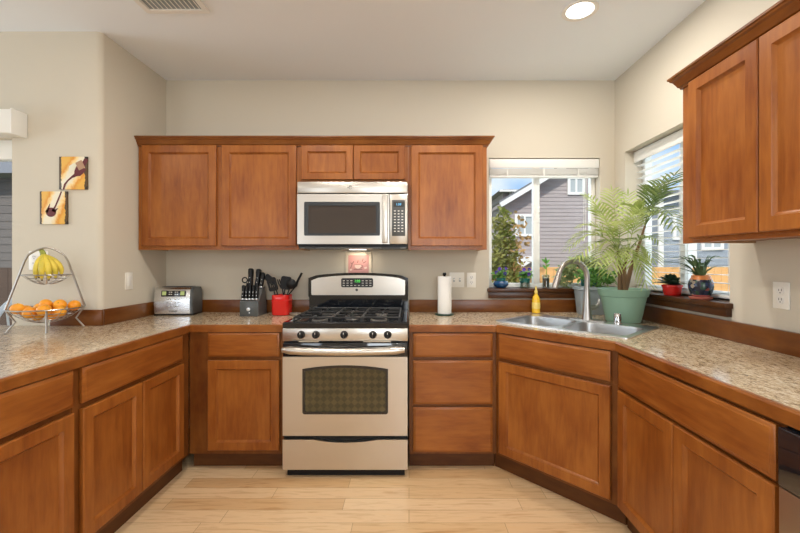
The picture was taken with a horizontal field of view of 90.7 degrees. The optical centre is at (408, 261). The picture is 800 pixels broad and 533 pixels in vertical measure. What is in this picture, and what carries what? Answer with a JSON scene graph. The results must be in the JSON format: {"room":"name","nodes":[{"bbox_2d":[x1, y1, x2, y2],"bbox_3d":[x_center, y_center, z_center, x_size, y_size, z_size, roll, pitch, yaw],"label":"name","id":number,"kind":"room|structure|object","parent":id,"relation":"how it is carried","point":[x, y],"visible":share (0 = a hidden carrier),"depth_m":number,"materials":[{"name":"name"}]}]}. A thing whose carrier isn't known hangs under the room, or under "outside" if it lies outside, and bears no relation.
{"room":"kitchen","nodes":[
{"label":"kitchen","id":0,"kind":"room"},
{"bbox_2d":[0,32,81,324],"bbox_3d":[-4.010,-0.009,2.503,3.980,2.831,0.120,0,0,0],"label":"wall","id":1,"kind":"structure","parent":0,"point":[41,72],"depth_m":2.44,"materials":[{"name":"beige paint"}]},
{"bbox_2d":[0,140,11,161],"bbox_3d":[-3.353,0.271,2.508,1.787,2.070,0.070,0,0,0],"label":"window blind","id":2,"kind":"structure","parent":1,"relation":"in","point":[5,145],"depth_m":2.47,"materials":[{"name":"white plastic"}]},
{"bbox_2d":[0,108,26,138],"bbox_3d":[-3.385,-0.838,2.392,2.054,0.150,0.101,0,0,0],"label":"valance","id":3,"kind":"object","parent":1,"relation":"attached to","point":[13,123],"visible":1,"depth_m":2.36,"materials":[{"name":"white plastic"}]},
{"bbox_2d":[29,251,47,269],"bbox_3d":[-2.288,-0.009,2.438,0.118,0.116,0.008,0,0,0],"label":"wall outlet","id":4,"kind":"object","parent":1,"relation":"attached to","point":[34,256],"visible":0.35,"depth_m":2.44,"materials":[{"name":"white plastic"}]},
{"bbox_2d":[40,191,67,223],"bbox_3d":[-2.189,-0.334,2.436,0.168,0.202,0.012,0,0,0],"label":"canvas painting","id":5,"kind":"object","parent":1,"relation":"attached to","point":[53,204],"visible":1,"depth_m":2.43,"materials":[{"name":"fabric"}]},
{"bbox_2d":[59,157,87,189],"bbox_3d":[-2.064,-0.547,2.436,0.180,0.205,0.013,0,0,0],"label":"canvas painting","id":6,"kind":"object","parent":1,"relation":"attached to","point":[73,171],"visible":1,"depth_m":2.43,"materials":[{"name":"multicoloured fabric"}]},
{"bbox_2d":[76,158,87,169],"bbox_3d":[-2.013,-0.601,2.430,0.078,0.076,0.001,0,0,0],"label":"bottle","id":7,"kind":"object","parent":6,"relation":"on","point":[81,163],"depth_m":2.43,"materials":[{"name":"paint"}]},
{"bbox_2d":[50,310,103,325],"bbox_3d":[-2.043,0.343,2.432,0.319,0.098,0.020,0,0,0],"label":"backsplash","id":8,"kind":"structure","parent":1,"relation":"attached to","point":[87,317],"depth_m":2.42,"materials":[{"name":"brown wood"}]},
{"bbox_2d":[82,32,165,309],"bbox_3d":[-1.962,-0.009,2.772,0.115,2.831,0.657,0,0,0],"label":"wall","id":9,"kind":"structure","parent":0,"point":[123,99],"depth_m":2.56,"materials":[{"name":"beige paint"}]},
{"bbox_2d":[102,301,153,324],"bbox_3d":[-1.894,0.343,2.773,0.020,0.098,0.652,0,0,0],"label":"backsplash","id":10,"kind":"structure","parent":9,"relation":"attached to","point":[123,313],"depth_m":2.64,"materials":[{"name":"brown wood"}]},
{"bbox_2d":[125,272,132,289],"bbox_3d":[-1.900,0.129,2.683,0.008,0.116,0.070,0,0,0],"label":"light switch","id":11,"kind":"object","parent":9,"relation":"attached to","point":[128,276],"visible":1,"depth_m":2.68,"materials":[{"name":"white plastic"}]},
{"bbox_2d":[0,0,705,79],"bbox_3d":[-2.160,-1.485,-0.380,7.920,0.120,7.280,0,0,0],"label":"ceiling","id":12,"kind":"structure","parent":0,"point":[238,39],"depth_m":2.45,"materials":[{"name":"white paint"}]},
{"bbox_2d":[134,0,209,13],"bbox_3d":[-1.310,-1.419,2.140,0.360,0.009,0.220,0,0,0],"label":"ceiling vent","id":13,"kind":"object","parent":12,"relation":"in","point":[149,6],"visible":1,"depth_m":2.20,"materials":[{"name":"white plastic"}]},
{"bbox_2d":[561,0,598,21],"bbox_3d":[0.967,-1.421,2.234,0.196,0.007,0.196,0,0,0],"label":"recessed light","id":14,"kind":"object","parent":12,"relation":"in","point":[580,9],"visible":1,"depth_m":2.23,"materials":[{"name":"white glass"}]},
{"bbox_2d":[115,428,631,532],"bbox_3d":[-2.192,1.356,-0.400,7.616,0.100,7.000,0,0,0],"label":"floor","id":15,"kind":"structure","parent":0,"point":[200,499],"depth_m":2.14,"materials":[{"name":"brown wood"}]},
{"bbox_2d":[0,370,73,532],"bbox_3d":[-1.629,0.872,1.347,0.542,0.867,0.534,0,0,0],"label":"base cabinet","id":16,"kind":"object","parent":15,"relation":"on","point":[37,419],"visible":0.96,"depth_m":1.45,"materials":[{"name":"brown wood"}]},
{"bbox_2d":[71,333,188,532],"bbox_3d":[-1.629,0.872,2.045,0.542,0.867,0.858,0,0,0],"label":"base cabinet","id":17,"kind":"object","parent":15,"relation":"on","point":[130,409],"visible":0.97,"depth_m":1.93,"materials":[{"name":"brown wood"}]},
{"bbox_2d":[0,299,308,392],"bbox_3d":[-1.736,0.365,1.899,1.927,0.142,2.399,0,0,0],"label":"countertop","id":18,"kind":"structure","parent":17,"relation":"on","point":[28,354],"depth_m":2.23,"materials":[{"name":"stone"}]},
{"bbox_2d":[4,247,85,332],"bbox_3d":[-2.074,0.152,2.262,0.346,0.476,0.344,0,0,-42],"label":"fruit basket","id":19,"kind":"object","parent":18,"relation":"on","point":[45,282],"visible":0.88,"depth_m":2.21,"materials":[{"name":"grey metal"}]},
{"bbox_2d":[9,303,24,313],"bbox_3d":[-2.150,0.257,2.169,0.064,0.062,0.064,0,0,0],"label":"orange","id":20,"kind":"object","parent":19,"relation":"in","point":[15,307],"visible":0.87,"depth_m":2.15,"materials":[{"name":"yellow food"}]},
{"bbox_2d":[22,307,36,317],"bbox_3d":[-2.088,0.279,2.172,0.064,0.062,0.061,0,0,45],"label":"orange","id":21,"kind":"object","parent":19,"relation":"in","point":[27,308],"visible":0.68,"depth_m":2.15,"materials":[{"name":"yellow food"}]},
{"bbox_2d":[32,314,43,319],"bbox_3d":[-2.106,0.302,2.237,0.061,0.062,0.063,0,0,9],"label":"orange","id":22,"kind":"object","parent":19,"relation":"in","point":[37,316],"visible":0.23,"depth_m":2.22,"materials":[{"name":"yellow food"}]},
{"bbox_2d":[36,305,50,315],"bbox_3d":[-2.011,0.266,2.173,0.062,0.061,0.064,0,0,-15],"label":"orange","id":23,"kind":"object","parent":19,"relation":"in","point":[41,307],"visible":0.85,"depth_m":2.16,"materials":[{"name":"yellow food"}]},
{"bbox_2d":[4,304,84,322],"bbox_3d":[-2.074,0.302,2.262,0.344,0.086,0.344,0,0,-42],"label":"bowl","id":24,"kind":"object","parent":19,"relation":"on","point":[82,307],"depth_m":2.17,"materials":[{"name":"grey metal"}]},
{"bbox_2d":[39,299,52,306],"bbox_3d":[-2.089,0.245,2.273,0.063,0.062,0.062,0,0,44],"label":"orange","id":25,"kind":"object","parent":19,"relation":"in","point":[45,301],"visible":0.62,"depth_m":2.26,"materials":[{"name":"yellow food"}]},
{"bbox_2d":[20,274,71,284],"bbox_3d":[-2.074,0.100,2.262,0.220,0.061,0.220,0,0,-42],"label":"bowl","id":26,"kind":"object","parent":19,"relation":"on","point":[45,282],"depth_m":2.23,"materials":[{"name":"grey metal"}]},
{"bbox_2d":[33,249,63,280],"bbox_3d":[-2.072,0.011,2.254,0.123,0.189,0.114,0,0,3],"label":"banana bunch","id":27,"kind":"object","parent":19,"relation":"in","point":[45,263],"visible":0.94,"depth_m":2.23,"materials":[{"name":"yellow food"}]},
{"bbox_2d":[48,309,58,319],"bbox_3d":[-2.058,0.305,2.281,0.061,0.064,0.063,0,0,28],"label":"orange","id":28,"kind":"object","parent":19,"relation":"in","point":[52,309],"visible":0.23,"depth_m":2.26,"materials":[{"name":"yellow food"}]},
{"bbox_2d":[52,306,66,316],"bbox_3d":[-1.992,0.283,2.250,0.062,0.063,0.062,0,0,1],"label":"orange","id":29,"kind":"object","parent":19,"relation":"in","point":[55,313],"visible":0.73,"depth_m":2.23,"materials":[{"name":"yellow food"}]},
{"bbox_2d":[53,299,66,307],"bbox_3d":[-2.027,0.248,2.293,0.063,0.063,0.061,0,0,-27],"label":"orange","id":30,"kind":"object","parent":19,"relation":"in","point":[60,302],"visible":0.7,"depth_m":2.28,"materials":[{"name":"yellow food"}]},
{"bbox_2d":[67,300,80,310],"bbox_3d":[-1.986,0.258,2.344,0.063,0.061,0.062,0,0,41],"label":"orange","id":31,"kind":"object","parent":19,"relation":"in","point":[74,303],"visible":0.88,"depth_m":2.33,"materials":[{"name":"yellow food"}]},
{"bbox_2d":[154,286,201,314],"bbox_3d":[-1.731,0.287,2.963,0.276,0.208,0.184,0,0,-4],"label":"toaster","id":32,"kind":"object","parent":18,"relation":"on","point":[168,300],"visible":1,"depth_m":2.89,"materials":[{"name":"silver metal"}]},
{"bbox_2d":[240,287,266,315],"bbox_3d":[-1.152,0.288,2.927,0.132,0.205,0.176,0,0,0],"label":"knife block","id":33,"kind":"object","parent":18,"relation":"on","point":[258,307],"visible":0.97,"depth_m":2.85,"materials":[{"name":"grey"}]},
{"bbox_2d":[241,285,244,299],"bbox_3d":[-1.201,0.221,2.865,0.024,0.107,0.041,0,0,5],"label":"knife","id":34,"kind":"object","parent":33,"relation":"in","point":[243,286],"visible":1,"depth_m":2.86,"materials":[{"name":"black plastic"}]},
{"bbox_2d":[244,285,248,299],"bbox_3d":[-1.176,0.221,2.865,0.024,0.107,0.041,0,0,5],"label":"knife","id":35,"kind":"object","parent":33,"relation":"in","point":[246,286],"visible":1,"depth_m":2.86,"materials":[{"name":"black plastic"}]},
{"bbox_2d":[248,285,251,299],"bbox_3d":[-1.151,0.221,2.865,0.024,0.107,0.041,0,0,5],"label":"knife","id":36,"kind":"object","parent":33,"relation":"in","point":[250,286],"visible":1,"depth_m":2.86,"materials":[{"name":"black plastic"}]},
{"bbox_2d":[248,268,253,285],"bbox_3d":[-1.181,0.121,2.950,0.041,0.149,0.060,0,0,6],"label":"knife","id":37,"kind":"object","parent":33,"relation":"on","point":[250,270],"visible":0.73,"depth_m":2.94,"materials":[{"name":"black plastic"}]},
{"bbox_2d":[251,285,255,299],"bbox_3d":[-1.126,0.221,2.865,0.024,0.107,0.041,0,0,5],"label":"knife","id":38,"kind":"object","parent":33,"relation":"in","point":[253,286],"visible":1,"depth_m":2.86,"materials":[{"name":"black plastic"}]},
{"bbox_2d":[255,285,258,299],"bbox_3d":[-1.101,0.221,2.865,0.024,0.107,0.041,0,0,5],"label":"knife","id":39,"kind":"object","parent":33,"relation":"in","point":[257,286],"visible":1,"depth_m":2.86,"materials":[{"name":"black plastic"}]},
{"bbox_2d":[255,269,261,287],"bbox_3d":[-1.130,0.123,2.954,0.043,0.145,0.060,0,0,19],"label":"knife","id":40,"kind":"object","parent":33,"relation":"in","point":[258,271],"visible":0.79,"depth_m":2.94,"materials":[{"name":"black plastic"}]},
{"bbox_2d":[259,272,264,287],"bbox_3d":[-1.097,0.135,2.953,0.037,0.116,0.048,0,0,15],"label":"knife","id":41,"kind":"object","parent":33,"relation":"in","point":[261,284],"visible":1,"depth_m":2.94,"materials":[{"name":"black plastic"}]},
{"bbox_2d":[271,294,292,315],"bbox_3d":[-0.941,0.316,2.930,0.132,0.150,0.132,0,0,0],"label":"utensil crock","id":42,"kind":"object","parent":18,"relation":"on","point":[281,304],"visible":0.91,"depth_m":2.87,"materials":[{"name":"red ceramic"}]},
{"bbox_2d":[265,274,277,294],"bbox_3d":[-1.023,0.211,2.965,0.134,0.244,0.012,0,0,4],"label":"slotted turner","id":43,"kind":"object","parent":42,"relation":"in","point":[267,276],"visible":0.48,"depth_m":2.96,"materials":[{"name":"black plastic"}]},
{"bbox_2d":[266,277,277,294],"bbox_3d":[-0.997,0.222,2.887,0.086,0.223,0.022,0,0,-11],"label":"slotted spoon","id":44,"kind":"object","parent":42,"relation":"in","point":[273,279],"visible":0.94,"depth_m":2.88,"materials":[{"name":"black plastic"}]},
{"bbox_2d":[280,276,291,294],"bbox_3d":[-0.909,0.218,2.916,0.084,0.230,0.015,0,0,0],"label":"spatula","id":45,"kind":"object","parent":42,"relation":"in","point":[284,279],"visible":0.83,"depth_m":2.91,"materials":[{"name":"black plastic"}]},
{"bbox_2d":[286,279,295,294],"bbox_3d":[-0.879,0.228,2.890,0.106,0.212,0.019,0,0,7],"label":"ladle","id":46,"kind":"object","parent":42,"relation":"in","point":[291,283],"visible":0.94,"depth_m":2.88,"materials":[{"name":"black plastic"}]},
{"bbox_2d":[286,279,295,288],"bbox_3d":[-0.863,0.160,2.886,0.076,0.076,0.016,0,0,0],"label":"bowl","id":47,"kind":"object","parent":46,"relation":"on","point":[291,283],"depth_m":2.88,"materials":[{"name":"black plastic"}]},
{"bbox_2d":[288,273,302,294],"bbox_3d":[-0.884,0.206,2.945,0.182,0.258,0.021,0,0,0],"label":"tongs","id":48,"kind":"object","parent":42,"relation":"in","point":[300,275],"visible":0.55,"depth_m":2.94,"materials":[{"name":"black plastic"}]},
{"bbox_2d":[190,332,283,465],"bbox_3d":[-1.077,0.872,2.774,0.602,0.867,0.632,0,0,0],"label":"base cabinet","id":49,"kind":"object","parent":15,"relation":"on","point":[236,378],"visible":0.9,"depth_m":2.47,"materials":[{"name":"brown wood"}]},
{"bbox_2d":[281,273,407,474],"bbox_3d":[-0.386,0.694,2.699,0.759,1.224,0.792,0,0,0],"label":"gas range","id":50,"kind":"object","parent":15,"relation":"on","point":[345,357],"visible":1,"depth_m":2.39,"materials":[{"name":"silver metal"}]},
{"bbox_2d":[282,310,407,327],"bbox_3d":[-0.386,0.383,2.694,0.759,0.037,0.612,0,0,0],"label":"cooktop","id":51,"kind":"object","parent":50,"relation":"in","point":[319,321],"depth_m":2.44,"materials":[{"name":"black metal"}]},
{"bbox_2d":[409,332,495,465],"bbox_3d":[0.274,0.872,2.774,0.543,0.867,0.632,0,0,0],"label":"base cabinet","id":52,"kind":"object","parent":15,"relation":"on","point":[452,375],"visible":0.98,"depth_m":2.46,"materials":[{"name":"brown wood"}]},
{"bbox_2d":[495,332,626,524],"bbox_3d":[1.073,0.872,2.514,1.053,0.867,1.132,0,0,0],"label":"base cabinet","id":53,"kind":"object","parent":15,"relation":"on","point":[556,402],"visible":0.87,"depth_m":2.15,"materials":[{"name":"brown wood"}]},
{"bbox_2d":[409,299,799,430],"bbox_3d":[0.807,0.365,1.724,1.615,0.142,2.749,0,0,0],"label":"countertop","id":54,"kind":"structure","parent":53,"relation":"on","point":[756,368],"depth_m":1.84,"materials":[{"name":"stone"}]},
{"bbox_2d":[435,273,453,315],"bbox_3d":[0.263,0.235,2.930,0.140,0.312,0.140,0,0,0],"label":"paper towel holder","id":55,"kind":"object","parent":54,"relation":"on","point":[444,274],"visible":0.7,"depth_m":2.88,"materials":[{"name":"black"}]},
{"bbox_2d":[438,276,450,313],"bbox_3d":[0.263,0.243,2.930,0.100,0.274,0.100,0,0,0],"label":"paper towel roll","id":56,"kind":"object","parent":55,"relation":"on","point":[444,282],"visible":1,"depth_m":2.89,"materials":[{"name":"white paper"}]},
{"bbox_2d":[532,286,539,312],"bbox_3d":[0.975,0.288,3.032,0.063,0.206,0.063,0,0,0],"label":"soap bottle","id":57,"kind":"object","parent":54,"relation":"on","point":[535,299],"visible":1,"depth_m":3.01,"materials":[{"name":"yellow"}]},
{"bbox_2d":[496,313,658,338],"bbox_3d":[1.030,0.439,2.480,0.520,0.236,0.820,0,0,-42],"label":"sink","id":58,"kind":"object","parent":54,"relation":"in","point":[610,329],"depth_m":2.48,"materials":[{"name":"silver metal"}]},
{"bbox_2d":[552,259,606,322],"bbox_3d":[1.098,0.182,2.615,0.348,0.407,0.201,0,0,0],"label":"faucet","id":59,"kind":"object","parent":54,"relation":"on","point":[587,306],"visible":0.99,"depth_m":2.59,"materials":[{"name":"silver metal"}]},
{"bbox_2d":[573,265,617,314],"bbox_3d":[1.405,0.204,2.964,0.342,0.374,0.181,0,0,0],"label":"potted plant","id":60,"kind":"object","parent":54,"relation":"on","point":[578,290],"visible":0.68,"depth_m":2.93,"materials":[{"name":"grey"}]},
{"bbox_2d":[560,168,682,323],"bbox_3d":[1.363,-0.076,2.506,0.727,0.935,0.542,0,0,37],"label":"potted palm","id":61,"kind":"object","parent":54,"relation":"on","point":[630,302],"visible":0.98,"depth_m":2.47,"materials":[{"name":"green plant"}]},
{"bbox_2d":[597,287,650,323],"bbox_3d":[1.415,0.283,2.610,0.314,0.215,0.314,0,0,0],"label":"pot","id":62,"kind":"object","parent":61,"relation":"attached to","point":[630,302],"depth_m":2.51,"materials":[{"name":"green ceramic"}]},
{"bbox_2d":[617,352,787,532],"bbox_3d":[1.304,0.872,1.511,0.592,0.867,0.868,0,0,0],"label":"base cabinet","id":63,"kind":"object","parent":15,"relation":"on","point":[691,458],"visible":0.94,"depth_m":1.44,"materials":[{"name":"brown wood"}]},
{"bbox_2d":[778,426,799,532],"bbox_3d":[1.289,0.873,0.774,0.602,0.865,0.600,0,0,0],"label":"dishwasher","id":64,"kind":"object","parent":15,"relation":"on","point":[788,437],"visible":1,"depth_m":1.04,"materials":[{"name":"silver plastic"}]},
{"bbox_2d":[166,80,614,427],"bbox_3d":[-0.202,-0.009,3.180,3.636,2.831,0.160,0,0,0],"label":"wall","id":65,"kind":"structure","parent":0,"point":[527,119],"depth_m":3.10,"materials":[{"name":"beige paint"}]},
{"bbox_2d":[139,145,309,250],"bbox_3d":[-1.339,-0.455,2.929,1.127,0.738,0.340,0,0,0],"label":"upper cabinet","id":66,"kind":"object","parent":65,"relation":"attached to","point":[192,197],"visible":0.97,"depth_m":2.77,"materials":[{"name":"brown wood"}]},
{"bbox_2d":[134,136,494,146],"bbox_3d":[-0.655,-0.843,2.917,2.496,0.064,0.365,0,0,0],"label":"crown molding","id":67,"kind":"structure","parent":66,"relation":"attached to","point":[219,141],"depth_m":2.75,"materials":[{"name":"brown wood"}]},
{"bbox_2d":[202,299,308,311],"bbox_3d":[-1.329,0.343,3.089,1.108,0.098,0.020,0,0,0],"label":"backsplash","id":68,"kind":"structure","parent":65,"relation":"attached to","point":[208,305],"depth_m":3.08,"materials":[{"name":"brown wood"}]},
{"bbox_2d":[299,145,407,181],"bbox_3d":[-0.391,-0.690,2.929,0.769,0.268,0.340,0,0,0],"label":"upper cabinet","id":69,"kind":"object","parent":65,"relation":"attached to","point":[317,163],"visible":0.84,"depth_m":2.76,"materials":[{"name":"brown wood"}]},
{"bbox_2d":[297,182,407,249],"bbox_3d":[-0.387,-0.320,2.884,0.755,0.458,0.428,0,0,0],"label":"microwave","id":70,"kind":"object","parent":69,"relation":"attached to","point":[330,215],"visible":1,"depth_m":2.70,"materials":[{"name":"silver metal"}]},
{"bbox_2d":[346,252,371,272],"bbox_3d":[-0.395,0.019,3.091,0.204,0.200,0.017,0,0,0],"label":"wall tile","id":71,"kind":"structure","parent":65,"relation":"attached to","point":[356,262],"depth_m":3.08,"materials":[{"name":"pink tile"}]},
{"bbox_2d":[348,255,368,272],"bbox_3d":[-0.395,0.033,3.084,0.160,0.172,0.003,0,0,0],"label":"picture","id":72,"kind":"object","parent":71,"relation":"attached to","point":[356,263],"depth_m":3.08,"materials":[{"name":"pink"}]},
{"bbox_2d":[408,145,486,250],"bbox_3d":[0.271,-0.455,2.929,0.552,0.738,0.340,0,0,0],"label":"upper cabinet","id":73,"kind":"object","parent":65,"relation":"attached to","point":[447,184],"visible":1,"depth_m":2.77,"materials":[{"name":"brown wood"}]},
{"bbox_2d":[449,272,463,286],"bbox_3d":[0.375,0.140,3.091,0.116,0.116,0.016,0,0,0],"label":"light switch","id":74,"kind":"object","parent":65,"relation":"attached to","point":[457,278],"visible":0.96,"depth_m":3.09,"materials":[{"name":"white plastic"}]},
{"bbox_2d":[467,273,475,287],"bbox_3d":[0.489,0.142,3.095,0.070,0.116,0.008,0,0,0],"label":"wall outlet","id":75,"kind":"object","parent":65,"relation":"attached to","point":[471,277],"visible":1,"depth_m":3.09,"materials":[{"name":"white plastic"}]},
{"bbox_2d":[409,299,575,311],"bbox_3d":[0.798,0.343,3.089,1.592,0.098,0.020,0,0,0],"label":"backsplash","id":76,"kind":"structure","parent":65,"relation":"attached to","point":[415,305],"depth_m":3.08,"materials":[{"name":"brown wood"}]},
{"bbox_2d":[487,287,574,297],"bbox_3d":[1.093,0.245,3.147,0.963,0.078,0.165,0,0,0],"label":"windowsill","id":77,"kind":"structure","parent":65,"relation":"attached to","point":[493,292],"depth_m":3.08,"materials":[{"name":"brown wood"}]},
{"bbox_2d":[491,267,508,287],"bbox_3d":[0.723,0.121,3.125,0.135,0.168,0.122,0,0,-40],"label":"potted plant","id":78,"kind":"object","parent":77,"relation":"on","point":[500,282],"visible":0.99,"depth_m":3.10,"materials":[{"name":"blue ceramic"}]},
{"bbox_2d":[493,281,508,287],"bbox_3d":[0.728,0.177,3.130,0.120,0.056,0.120,0,0,0],"label":"bowl","id":79,"kind":"object","parent":78,"relation":"attached to","point":[498,284],"depth_m":3.09,"materials":[{"name":"blue ceramic"}]},
{"bbox_2d":[518,267,532,283],"bbox_3d":[0.921,0.124,3.123,0.124,0.163,0.106,0,0,0],"label":"potted plant","id":80,"kind":"object","parent":77,"relation":"on","point":[523,274],"visible":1,"depth_m":3.10,"materials":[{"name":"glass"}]},
{"bbox_2d":[542,257,549,287],"bbox_3d":[1.086,0.084,3.131,0.060,0.244,0.058,0,0,-42],"label":"glass","id":81,"kind":"object","parent":77,"relation":"on","point":[545,280],"visible":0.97,"depth_m":3.12,"materials":[{"name":"clear glass"}]},
{"bbox_2d":[489,168,594,286],"bbox_3d":[1.063,-0.304,3.198,0.867,1.019,0.054,0,0,0],"label":"window","id":82,"kind":"structure","parent":65,"relation":"in","point":[535,181],"depth_m":3.17,"materials":[{"name":"white plastic"}]},
{"bbox_2d":[489,159,598,240],"bbox_3d":[1.063,-0.487,3.131,0.863,0.645,0.062,0,0,0],"label":"window blind","id":83,"kind":"object","parent":82,"relation":"attached to","point":[493,163],"visible":0.83,"depth_m":3.11,"materials":[{"name":"white plastic"}]},
{"bbox_2d":[551,255,599,287],"bbox_3d":[1.340,0.080,3.127,0.401,0.280,0.172,0,0,0],"label":"bush","id":84,"kind":"object","parent":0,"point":[570,268],"visible":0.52,"depth_m":3.12,"materials":[{"name":"green plant"}]},
{"bbox_2d":[615,0,799,332],"bbox_3d":[1.706,-0.009,-0.380,0.180,2.831,7.280,0,0,0],"label":"wall","id":85,"kind":"structure","parent":0,"point":[648,107],"depth_m":2.27,"materials":[{"name":"beige paint"}]},
{"bbox_2d":[643,142,729,299],"bbox_3d":[1.767,-0.308,2.473,0.054,1.027,0.961,0,0,0],"label":"window","id":86,"kind":"structure","parent":85,"relation":"in","point":[683,247],"depth_m":2.53,"materials":[{"name":"white plastic"}]},
{"bbox_2d":[634,129,729,298],"bbox_3d":[1.705,-0.311,2.473,0.076,1.014,0.957,0,0,0],"label":"window blind","id":87,"kind":"object","parent":86,"relation":"attached to","point":[676,138],"visible":0.38,"depth_m":2.58,"materials":[{"name":"white plastic"}]},
{"bbox_2d":[646,290,732,316],"bbox_3d":[1.683,0.241,2.482,0.223,0.070,1.035,0,0,0],"label":"trim","id":88,"kind":"structure","parent":85,"relation":"attached to","point":[715,306],"depth_m":2.20,"materials":[{"name":"brown wood"}]},
{"bbox_2d":[651,274,685,295],"bbox_3d":[1.600,0.139,2.452,0.178,0.133,0.195,0,0,24],"label":"succulent pot","id":89,"kind":"object","parent":88,"relation":"on","point":[671,286],"visible":1,"depth_m":2.42,"materials":[{"name":"red ceramic"}]},
{"bbox_2d":[657,255,720,299],"bbox_3d":[1.554,0.083,2.193,0.271,0.245,0.383,0,0,0],"label":"cactus pot","id":90,"kind":"object","parent":88,"relation":"on","point":[700,285],"visible":1,"depth_m":2.17,"materials":[{"name":"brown ceramic"}]},
{"bbox_2d":[642,305,799,357],"bbox_3d":[1.605,0.343,1.724,0.020,0.098,2.749,0,0,0],"label":"backsplash","id":91,"kind":"structure","parent":85,"relation":"attached to","point":[776,340],"depth_m":1.95,"materials":[{"name":"brown wood"}]},
{"bbox_2d":[667,0,799,89],"bbox_3d":[1.427,-0.843,1.447,0.375,0.064,0.906,0,0,0],"label":"crown molding","id":92,"kind":"structure","parent":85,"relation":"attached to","point":[782,10],"depth_m":1.51,"materials":[{"name":"brown wood"}]},
{"bbox_2d":[683,11,799,243],"bbox_3d":[1.440,-0.455,1.424,0.350,0.738,0.860,0,0,0],"label":"upper cabinet","id":93,"kind":"object","parent":85,"relation":"attached to","point":[741,116],"visible":1,"depth_m":1.49,"materials":[{"name":"brown wood"}]},
{"bbox_2d":[773,282,789,309],"bbox_3d":[1.611,0.145,1.711,0.008,0.116,0.076,0,0,0],"label":"wall outlet","id":94,"kind":"object","parent":85,"relation":"attached to","point":[781,290],"visible":1,"depth_m":1.71,"materials":[{"name":"white plastic"}]},
{"bbox_2d":[776,287,783,294],"bbox_3d":[1.609,0.125,1.711,0.003,0.034,0.034,0,0,0],"label":"socket","id":95,"kind":"object","parent":94,"relation":"attached to","point":[779,290],"depth_m":1.71,"materials":[{"name":"white plastic"}]},
{"bbox_2d":[776,296,783,303],"bbox_3d":[1.609,0.165,1.711,0.003,0.034,0.034,0,0,0],"label":"socket","id":96,"kind":"object","parent":94,"relation":"attached to","point":[779,299],"depth_m":1.71,"materials":[{"name":"white plastic"}]},
{"label":"outside","id":97,"kind":"structure","parent":0,"visible":0},
{"bbox_3d":[0.000,1.831,33.200,80.000,0.150,59.800,0,0,0],"label":"ground","id":98,"kind":"structure","parent":97,"visible":0},
{"bbox_2d":[0,162,11,267],"bbox_3d":[-10.750,-0.844,13.050,7.500,5.200,7.100,0,0,0],"label":"house","id":99,"kind":"structure","parent":98,"relation":"on","point":[5,167],"depth_m":10.09,"materials":[{"name":"grey"}]},
{"bbox_2d":[0,268,11,324],"bbox_3d":[-5.003,0.906,6.760,5.994,1.700,0.120,0,0,0],"label":"fence","id":100,"kind":"object","parent":98,"relation":"on","point":[5,273],"visible":0.02,"depth_m":6.70,"materials":[{"name":"brown wood"}]},
{"bbox_2d":[492,189,518,210],"bbox_3d":[4.912,-0.752,18.510,2.731,5.017,6.180,0,0,0],"label":"house","id":101,"kind":"structure","parent":98,"relation":"on","point":[501,194],"depth_m":16.54,"materials":[{"name":"grey"}]},
{"bbox_2d":[492,206,531,282],"bbox_3d":[1.797,0.372,7.203,0.947,2.771,0.722,0,0,0],"label":"columnar tree","id":102,"kind":"object","parent":98,"relation":"on","point":[505,246],"visible":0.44,"depth_m":7.08,"materials":[{"name":"green plant"}]},
{"bbox_2d":[492,168,587,266],"bbox_3d":[4.331,-1.419,12.350,3.778,6.350,3.500,0,0,0],"label":"neighbor house","id":103,"kind":"structure","parent":98,"relation":"on","point":[562,205],"depth_m":11.09,"materials":[{"name":"grey"}]},
{"bbox_2d":[492,267,729,291],"bbox_3d":[5.043,0.931,8.158,9.287,1.650,0.125,0,0,0],"label":"wooden fence","id":104,"kind":"object","parent":98,"relation":"on","point":[551,272],"visible":0.05,"depth_m":8.10,"materials":[{"name":"brown wood"}]},
{"bbox_2d":[652,190,727,266],"bbox_3d":[8.253,-0.322,13.300,3.625,4.155,7.000,0,0,0],"label":"house","id":105,"kind":"structure","parent":98,"relation":"on","point":[717,261],"depth_m":10.29,"materials":[{"name":"blue"}]},
{"bbox_3d":[-4.250,1.561,4.800,5.500,0.390,3.000,0,0,0],"label":"patio","id":106,"kind":"object","parent":98,"relation":"on","visible":0},
{"bbox_2d":[0,298,11,324],"bbox_3d":[-3.960,0.842,4.156,0.595,1.049,0.584,0,0,0],"label":"patio chair","id":107,"kind":"object","parent":106,"relation":"on","point":[2,307],"visible":0.02,"depth_m":4.14,"materials":[{"name":"white plastic"}]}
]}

